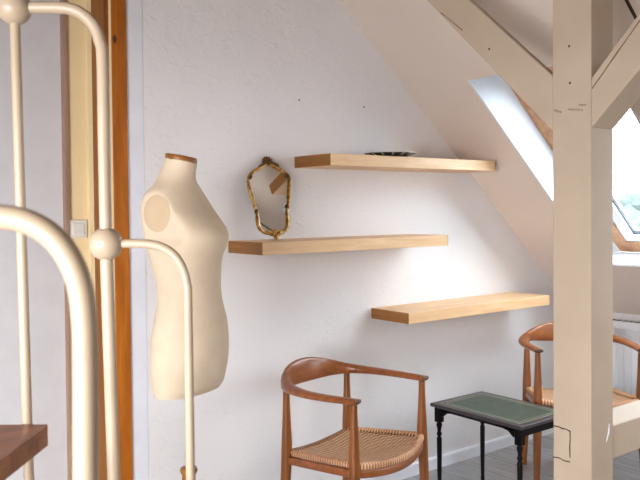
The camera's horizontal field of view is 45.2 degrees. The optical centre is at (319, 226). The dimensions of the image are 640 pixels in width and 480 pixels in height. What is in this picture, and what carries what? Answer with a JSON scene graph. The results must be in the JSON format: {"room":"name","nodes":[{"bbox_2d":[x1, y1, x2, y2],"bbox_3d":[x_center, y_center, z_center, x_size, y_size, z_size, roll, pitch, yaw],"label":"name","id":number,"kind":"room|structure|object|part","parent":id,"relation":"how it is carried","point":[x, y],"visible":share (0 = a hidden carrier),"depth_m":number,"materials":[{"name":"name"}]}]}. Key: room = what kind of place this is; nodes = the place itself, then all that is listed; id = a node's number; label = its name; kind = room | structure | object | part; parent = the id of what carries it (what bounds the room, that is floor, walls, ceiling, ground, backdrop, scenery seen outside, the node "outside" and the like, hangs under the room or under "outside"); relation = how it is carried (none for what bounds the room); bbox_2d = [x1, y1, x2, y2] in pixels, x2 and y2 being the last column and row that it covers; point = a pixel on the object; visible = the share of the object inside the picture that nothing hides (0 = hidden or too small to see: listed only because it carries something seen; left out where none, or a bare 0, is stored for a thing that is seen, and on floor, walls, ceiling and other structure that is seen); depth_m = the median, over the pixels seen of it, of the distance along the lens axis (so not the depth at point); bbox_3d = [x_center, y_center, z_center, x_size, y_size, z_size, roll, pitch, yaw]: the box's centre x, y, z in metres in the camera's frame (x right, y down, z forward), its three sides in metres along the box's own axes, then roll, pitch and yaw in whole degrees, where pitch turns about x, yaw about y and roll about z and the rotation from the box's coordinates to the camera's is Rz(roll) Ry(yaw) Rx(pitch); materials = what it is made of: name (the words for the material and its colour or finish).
{"room":"attic bedroom","nodes":[
{"label":"attic bedroom","id":0,"kind":"room"},
{"bbox_2d":[66,0,94,290],"bbox_3d":[-0.846,-0.025,3.297,0.480,2.750,0.080,-2,2,-38],"label":"wall","id":1,"kind":"structure","parent":0,"point":[79,51],"depth_m":3.16,"materials":[{"name":"beige paint"}]},
{"bbox_2d":[59,0,72,479],"bbox_3d":[-1.043,0.055,3.148,0.017,2.600,0.075,-2,2,-38],"label":"trim","id":2,"kind":"structure","parent":1,"relation":"attached to","point":[63,17],"depth_m":3.12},
{"bbox_2d":[70,220,86,237],"bbox_3d":[-0.991,0.010,3.148,0.076,0.076,0.017,-2,2,-38],"label":"light switch","id":3,"kind":"object","parent":1,"relation":"attached to","point":[78,228],"visible":0.87,"depth_m":3.14,"materials":[{"name":"white plastic"}]},
{"bbox_2d":[142,0,553,479],"bbox_3d":[-0.755,-0.023,3.172,5.910,2.750,0.131,-2,2,-38],"label":"wall","id":4,"kind":"structure","parent":0,"point":[229,86],"depth_m":3.67,"materials":[{"name":"paint"}]},
{"bbox_2d":[91,0,132,479],"bbox_3d":[-1.219,0.145,2.801,1.056,2.440,0.150,-2,2,-38],"label":"door frame","id":5,"kind":"structure","parent":4,"relation":"in","point":[111,14],"depth_m":3.05,"materials":[{"name":"orange wood"}]},
{"bbox_2d":[126,0,148,479],"bbox_3d":[-0.740,-0.021,3.101,0.073,2.750,0.003,-2,2,-38],"label":"trim","id":6,"kind":"structure","parent":4,"relation":"attached to","point":[134,42],"depth_m":3.10,"materials":[{"name":"white paint"}]},
{"bbox_2d":[228,234,447,254],"bbox_3d":[0.119,0.078,3.606,1.114,0.053,0.266,-2,2,-38],"label":"wall shelf","id":7,"kind":"object","parent":4,"relation":"attached to","point":[369,242],"visible":0.92,"depth_m":3.42,"materials":[{"name":"brown wood"}]},
{"bbox_3d":[-0.320,0.090,3.264,0.002,0.052,0.266,-2,2,-38],"label":"panel","id":8,"kind":"part","parent":7,"relation":"part of","materials":[{"name":"brown wood"}]},
{"bbox_2d":[246,156,290,239],"bbox_3d":[-0.210,-0.131,3.428,0.112,0.375,0.241,1,2,41],"label":"mirror","id":9,"kind":"object","parent":7,"relation":"on","point":[268,184],"visible":1,"depth_m":3.42,"materials":[{"name":"gold metal"}]},
{"bbox_3d":[-0.216,-0.121,3.430,0.227,0.329,0.005,-2,-13,-38],"label":"glass","id":10,"kind":"part","parent":9,"relation":"part of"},
{"bbox_2d":[295,153,494,172],"bbox_3d":[0.404,-0.310,3.821,1.117,0.053,0.266,-2,2,-38],"label":"wall shelf","id":11,"kind":"object","parent":4,"relation":"attached to","point":[330,160],"visible":1,"depth_m":3.64,"materials":[{"name":"brown wood"}]},
{"bbox_3d":[-0.036,-0.298,3.479,0.002,0.052,0.266,-2,2,-38],"label":"panel","id":12,"kind":"part","parent":11,"relation":"part of","materials":[{"name":"brown wood"}]},
{"bbox_2d":[364,151,415,156],"bbox_3d":[0.345,-0.348,3.775,0.254,0.026,0.254,-2,2,-38],"label":"plate","id":13,"kind":"object","parent":11,"relation":"on","point":[383,153],"visible":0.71,"depth_m":3.69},
{"bbox_2d":[360,428,553,479],"bbox_3d":[0.472,1.289,4.059,2.940,0.064,0.016,-2,2,-38],"label":"baseboard","id":14,"kind":"structure","parent":4,"relation":"attached to","point":[462,454],"depth_m":4.28,"materials":[{"name":"white wood"}]},
{"bbox_2d":[371,292,549,323],"bbox_3d":[0.783,0.428,4.129,1.118,0.053,0.266,-2,2,-38],"label":"wall shelf","id":15,"kind":"object","parent":4,"relation":"attached to","point":[420,312],"visible":1,"depth_m":3.98,"materials":[{"name":"brown wood"}]},
{"bbox_3d":[0.343,0.440,3.786,0.002,0.052,0.266,-2,2,-38],"label":"panel","id":16,"kind":"part","parent":15,"relation":"part of","materials":[{"name":"brown wood"}]},
{"bbox_2d":[339,0,639,314],"bbox_3d":[2.093,-0.495,2.513,2.408,2.315,4.401,-2,2,-38],"label":"ceiling","id":17,"kind":"structure","parent":0,"point":[433,62],"depth_m":3.84,"materials":[{"name":"paint"}]},
{"bbox_2d":[467,65,639,266],"bbox_3d":[1.478,-0.301,3.853,1.377,1.059,0.724,-2,2,-38],"label":"window","id":18,"kind":"structure","parent":17,"relation":"attached to","point":[496,95],"depth_m":4.00,"materials":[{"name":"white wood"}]},
{"bbox_3d":[1.576,-0.336,3.929,1.129,0.995,0.700,-2,2,-38],"label":"frame","id":19,"kind":"part","parent":18,"relation":"part of","materials":[{"name":"brown wood"}]},
{"bbox_3d":[1.571,-0.336,3.925,0.988,0.867,0.550,-2,2,-38],"label":"sash","id":20,"kind":"part","parent":18,"relation":"part of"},
{"bbox_2d":[625,0,636,18],"bbox_3d":[1.126,-0.859,2.847,0.592,0.514,0.014,-2,2,-38],"label":"trim","id":21,"kind":"structure","parent":17,"relation":"attached to","point":[634,15],"depth_m":2.88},
{"bbox_2d":[402,433,639,479],"bbox_3d":[0.083,1.397,2.245,6.030,0.060,6.401,-2,2,-38],"label":"floor","id":22,"kind":"structure","parent":0,"point":[501,464],"depth_m":4.19,"materials":[{"name":"laminate"}]},
{"bbox_2d":[0,0,194,479],"bbox_3d":[-0.575,0.474,1.126,0.764,1.850,0.856,0,1,2],"label":"frame","id":23,"kind":"object","parent":22,"relation":"on","point":[19,443],"visible":1,"depth_m":1.49,"materials":[{"name":"beige metal"}]},
{"bbox_3d":[-0.569,0.482,1.500,0.019,1.817,0.078,-2,2,-43],"label":"post","id":24,"kind":"part","parent":23,"relation":"part of","materials":[{"name":"beige metal"}]},
{"bbox_3d":[-0.501,-0.203,1.504,0.187,0.475,0.033,0,1,4],"label":"arched post","id":25,"kind":"part","parent":23,"relation":"part of","materials":[{"name":"beige metal"}]},
{"bbox_3d":[-0.395,0.711,1.500,0.071,1.355,0.025,1,2,44],"label":"post","id":26,"kind":"part","parent":23,"relation":"part of","materials":[{"name":"beige metal"}]},
{"bbox_2d":[141,153,228,479],"bbox_3d":[-0.479,0.561,2.536,0.388,1.600,0.436,0,2,30],"label":"mannequin","id":27,"kind":"object","parent":22,"relation":"on","point":[176,212],"visible":0.94,"depth_m":2.41},
{"bbox_3d":[-0.510,-0.041,2.423,0.112,0.120,0.013,0,2,30],"label":"arm plate","id":28,"kind":"part","parent":27,"relation":"part of","materials":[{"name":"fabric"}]},
{"bbox_2d":[281,357,428,479],"bbox_3d":[0.128,0.963,3.231,0.540,0.763,0.578,1,2,38],"label":"armchair","id":29,"kind":"object","parent":22,"relation":"on","point":[360,452],"visible":1,"depth_m":3.21,"materials":[{"name":"brown wood"}]},
{"bbox_3d":[-0.141,1.011,3.173,0.054,0.673,0.048,1,2,38],"label":"leg","id":30,"kind":"part","parent":29,"relation":"part of","materials":[{"name":"brown wood"}]},
{"bbox_3d":[-0.007,0.951,3.046,0.384,0.063,0.022,1,2,44],"label":"rail","id":31,"kind":"part","parent":29,"relation":"part of","materials":[{"name":"brown wood"}]},
{"bbox_3d":[0.122,1.001,3.508,0.054,0.673,0.048,1,2,38],"label":"leg","id":32,"kind":"part","parent":29,"relation":"part of","materials":[{"name":"brown wood"}]},
{"bbox_3d":[0.133,1.013,2.908,0.054,0.677,0.048,1,2,38],"label":"leg","id":33,"kind":"part","parent":29,"relation":"part of","materials":[{"name":"brown wood"}]},
{"bbox_3d":[0.153,0.926,3.210,0.414,0.057,0.474,1,2,38],"label":"seat","id":34,"kind":"part","parent":29,"relation":"part of","materials":[{"name":"wicker"}]},
{"bbox_3d":[0.305,0.943,3.092,0.083,0.054,0.517,1,2,38],"label":"rail","id":35,"kind":"part","parent":29,"relation":"part of","materials":[{"name":"brown wood"}]},
{"bbox_3d":[0.445,1.001,3.304,0.054,0.677,0.048,1,2,38],"label":"leg","id":36,"kind":"part","parent":29,"relation":"part of","materials":[{"name":"brown wood"}]},
{"bbox_2d":[430,391,553,479],"bbox_3d":[0.865,1.096,3.698,0.387,0.458,0.548,-2,2,-38],"label":"side table","id":37,"kind":"object","parent":22,"relation":"on","point":[521,418],"visible":0.75,"depth_m":3.65,"materials":[{"name":"leather"}]},
{"bbox_3d":[0.589,1.106,3.789,0.034,0.440,0.034,-2,2,-38],"label":"leg","id":38,"kind":"part","parent":37,"relation":"part of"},
{"bbox_3d":[0.844,1.099,3.988,0.034,0.440,0.034,-2,2,-38],"label":"leg","id":39,"kind":"part","parent":37,"relation":"part of","materials":[{"name":"black wood"}]},
{"bbox_3d":[0.886,1.112,3.408,0.034,0.440,0.034,-2,2,-38],"label":"leg","id":40,"kind":"part","parent":37,"relation":"part of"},
{"bbox_2d":[518,322,639,479],"bbox_3d":[1.347,0.925,4.036,0.590,0.778,0.551,0,1,1],"label":"armchair","id":41,"kind":"object","parent":22,"relation":"on","point":[539,395],"visible":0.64,"depth_m":3.96,"materials":[{"name":"brown wood"}]},
{"bbox_3d":[1.134,0.968,4.220,0.049,0.686,0.055,0,1,1],"label":"leg","id":42,"kind":"part","parent":41,"relation":"part of","materials":[{"name":"brown wood"}]},
{"bbox_3d":[1.114,0.910,4.032,0.022,0.064,0.392,0,1,7],"label":"rail","id":43,"kind":"part","parent":41,"relation":"part of","materials":[{"name":"brown wood"}]},
{"bbox_3d":[1.086,0.976,3.834,0.049,0.690,0.055,0,1,1],"label":"leg","id":44,"kind":"part","parent":41,"relation":"part of","materials":[{"name":"brown wood"}]},
{"bbox_3d":[1.346,0.888,4.002,0.483,0.058,0.422,0,1,1],"label":"seat","id":45,"kind":"part","parent":41,"relation":"part of","materials":[{"name":"wicker"}]},
{"bbox_3d":[1.600,0.971,3.824,0.049,0.690,0.055,0,1,1],"label":"leg","id":46,"kind":"part","parent":41,"relation":"part of","materials":[{"name":"brown wood"}]},
{"bbox_2d":[553,0,612,479],"bbox_3d":[0.887,0.139,2.595,0.135,2.425,0.150,-2,2,-38],"label":"timber post","id":47,"kind":"object","parent":22,"relation":"on","point":[582,29],"visible":1,"depth_m":2.55,"materials":[{"name":"wood"}]},
{"bbox_2d":[427,0,552,130],"bbox_3d":[0.561,-0.704,2.909,0.034,0.750,0.770,-2,2,-38],"label":"brace","id":48,"kind":"object","parent":47,"relation":"attached to","point":[516,65],"visible":0.91,"depth_m":2.76,"materials":[{"name":"beige wood"}]},
{"bbox_2d":[592,14,639,128],"bbox_3d":[1.156,-0.693,2.224,0.131,0.750,0.750,-2,2,-38],"label":"brace","id":49,"kind":"object","parent":47,"relation":"attached to","point":[616,84],"visible":1,"depth_m":2.43,"materials":[{"name":"beige wood"}]},
{"bbox_2d":[613,400,639,457],"bbox_3d":[1.716,0.708,3.248,1.951,0.114,0.128,-2,2,-38],"label":"tie beam","id":50,"kind":"structure","parent":47,"relation":"attached to","point":[626,417],"depth_m":2.67,"materials":[{"name":"beige wood"}]},
{"bbox_2d":[613,312,639,321],"bbox_3d":[2.984,0.907,3.314,0.120,0.816,4.531,-2,2,-38],"label":"wall","id":51,"kind":"structure","parent":0,"point":[620,316],"depth_m":4.65,"materials":[{"name":"paint"}]},
{"bbox_2d":[613,319,639,395],"bbox_3d":[2.141,0.936,4.223,0.090,0.732,1.248,-2,2,-38],"label":"radiator","id":52,"kind":"object","parent":51,"relation":"attached to","point":[625,359],"visible":0.42,"depth_m":4.58,"materials":[{"name":"white metal"}]},
{"bbox_2d":[613,319,639,322],"bbox_3d":[2.134,0.571,4.202,0.044,0.001,1.185,-2,2,-38],"label":"grille","id":53,"kind":"object","parent":52,"relation":"attached to","point":[614,320],"depth_m":4.59,"materials":[{"name":"white metal"}]},
{"label":"outside","id":54,"kind":"structure","parent":0,"visible":0},
{"bbox_3d":[43.597,7.027,46.814,114.000,0.200,140.000,-2,2,-38],"label":"ground","id":55,"kind":"structure","parent":54,"visible":0},
{"bbox_2d":[613,210,639,242],"bbox_3d":[14.179,3.324,37.200,5.501,8.200,5.338,0,1,2],"label":"tree","id":56,"kind":"object","parent":55,"relation":"on","point":[634,216],"visible":0.02,"depth_m":37.51,"materials":[{"name":"green plant"}]},
{"bbox_2d":[617,191,639,211],"bbox_3d":[17.282,2.517,44.964,5.338,9.390,5.203,0,2,33],"label":"tree","id":57,"kind":"object","parent":55,"relation":"on","point":[630,201],"visible":0.03,"depth_m":43.66,"materials":[{"name":"green plant"}]},
{"bbox_3d":[-2.354,0.059,0.321,0.120,2.750,6.401,-2,2,-38],"label":"wall","id":58,"kind":"structure","parent":0,"visible":0},
{"bbox_2d":[0,0,67,479],"bbox_3d":[-2.127,0.007,2.324,2.703,2.745,0.040,-2,2,-38],"label":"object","id":59,"kind":"structure","parent":58,"relation":"in","point":[40,35],"depth_m":3.08,"materials":[{"name":"white paint"}]}
]}

